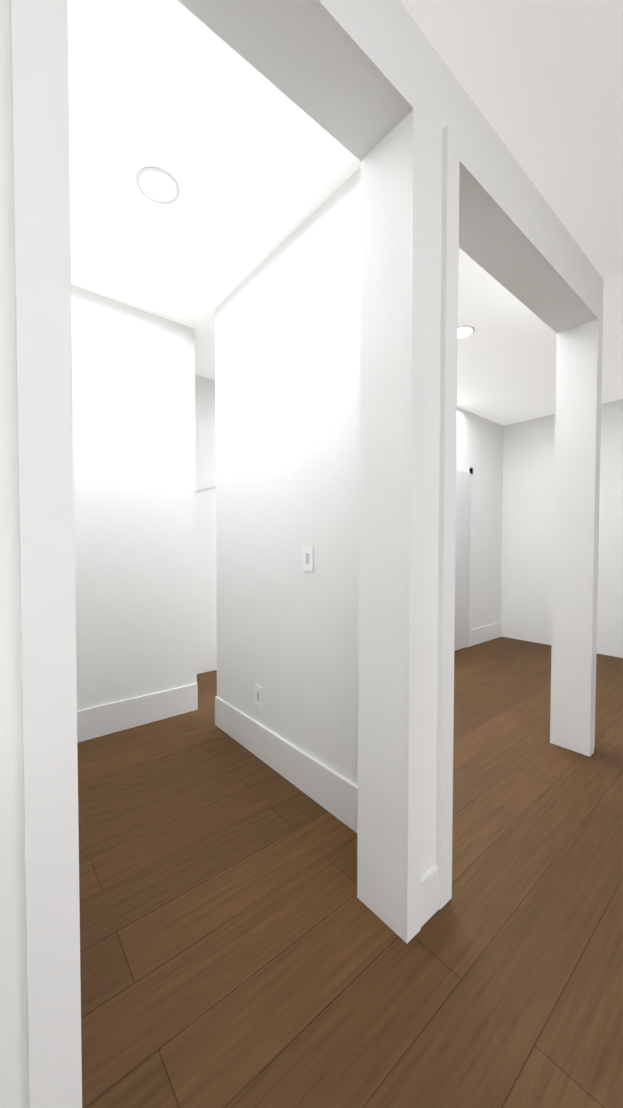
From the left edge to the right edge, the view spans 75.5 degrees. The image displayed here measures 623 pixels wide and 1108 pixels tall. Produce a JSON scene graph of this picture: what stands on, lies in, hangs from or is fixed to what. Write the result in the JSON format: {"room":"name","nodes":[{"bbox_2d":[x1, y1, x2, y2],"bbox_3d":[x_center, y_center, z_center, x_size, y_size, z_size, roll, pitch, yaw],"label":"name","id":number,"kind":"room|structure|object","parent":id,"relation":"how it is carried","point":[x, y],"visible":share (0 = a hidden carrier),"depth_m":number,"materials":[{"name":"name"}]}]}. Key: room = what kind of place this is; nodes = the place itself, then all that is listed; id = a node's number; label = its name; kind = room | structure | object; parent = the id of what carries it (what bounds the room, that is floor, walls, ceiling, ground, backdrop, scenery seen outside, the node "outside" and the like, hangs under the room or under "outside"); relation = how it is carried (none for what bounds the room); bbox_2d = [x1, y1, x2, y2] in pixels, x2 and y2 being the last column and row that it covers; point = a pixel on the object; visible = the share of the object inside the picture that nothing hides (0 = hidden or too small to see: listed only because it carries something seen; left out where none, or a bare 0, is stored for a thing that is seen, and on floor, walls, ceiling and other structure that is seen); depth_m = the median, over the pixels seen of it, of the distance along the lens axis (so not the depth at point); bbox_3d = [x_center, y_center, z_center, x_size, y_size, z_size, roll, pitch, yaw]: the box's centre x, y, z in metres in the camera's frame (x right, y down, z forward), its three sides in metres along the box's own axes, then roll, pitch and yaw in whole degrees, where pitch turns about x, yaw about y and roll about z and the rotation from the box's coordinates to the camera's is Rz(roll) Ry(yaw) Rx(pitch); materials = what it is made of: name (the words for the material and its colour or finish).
{"room":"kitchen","nodes":[
{"label":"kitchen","id":0,"kind":"room"},
{"bbox_2d":[0,0,622,1107],"bbox_3d":[0.479,-0.134,-1.062,11.450,2.745,9.600,-1,2,-40],"label":"wall","id":1,"kind":"structure","parent":0,"point":[206,510],"depth_m":1.98,"materials":[{"name":"white paint"}]},
{"bbox_2d":[255,684,262,708],"bbox_3d":[-0.299,0.808,2.282,0.008,0.120,0.075,-1,2,-40],"label":"electrical outlet","id":2,"kind":"object","parent":1,"relation":"attached to","point":[258,696],"visible":1,"depth_m":2.27,"materials":[{"name":"white plastic"}]},
{"bbox_2d":[10,0,602,1107],"bbox_3d":[0.498,-0.089,1.369,2.960,2.532,0.018,-1,2,-40],"label":"trim","id":3,"kind":"structure","parent":1,"relation":"attached to","point":[56,726],"depth_m":0.63,"materials":[{"name":"white paint"}]},
{"bbox_2d":[303,546,313,571],"bbox_3d":[-0.017,0.022,1.923,0.008,0.120,0.075,-1,2,-40],"label":"light switch","id":4,"kind":"object","parent":1,"relation":"attached to","point":[308,558],"visible":1,"depth_m":1.91,"materials":[{"name":"white plastic"}]},
{"bbox_2d":[454,470,470,650],"bbox_3d":[1.559,0.081,4.434,0.756,2.016,0.084,-1,2,-40],"label":"hall door","id":5,"kind":"structure","parent":1,"relation":"in","point":[462,547],"depth_m":4.58,"materials":[{"name":"white paint"}]},
{"bbox_2d":[67,0,622,425],"bbox_3d":[0.481,-1.566,-1.098,11.450,0.120,9.600,-1,2,-40],"label":"ceiling","id":6,"kind":"structure","parent":0,"point":[256,165],"depth_m":1.59,"materials":[{"name":"white paint"}]},
{"bbox_2d":[136,167,178,203],"bbox_3d":[-0.658,-1.575,1.725,0.176,0.007,0.176,-1,2,-40],"label":"recessed light","id":7,"kind":"object","parent":6,"relation":"in","point":[157,185],"visible":1,"depth_m":1.72,"materials":[{"name":"white paint"}]},
{"bbox_2d":[458,325,474,338],"bbox_3d":[1.086,-1.603,2.912,0.176,0.007,0.176,-1,2,-40],"label":"recessed light","id":8,"kind":"object","parent":6,"relation":"in","point":[464,331],"visible":0.6,"depth_m":2.89,"materials":[{"name":"white paint"}]},
{"bbox_2d":[77,637,622,1107],"bbox_3d":[0.476,1.268,-1.026,11.450,0.060,9.600,-1,2,-40],"label":"floor","id":9,"kind":"structure","parent":0,"point":[243,945],"depth_m":1.26,"materials":[{"name":"brown wood"}]}
]}

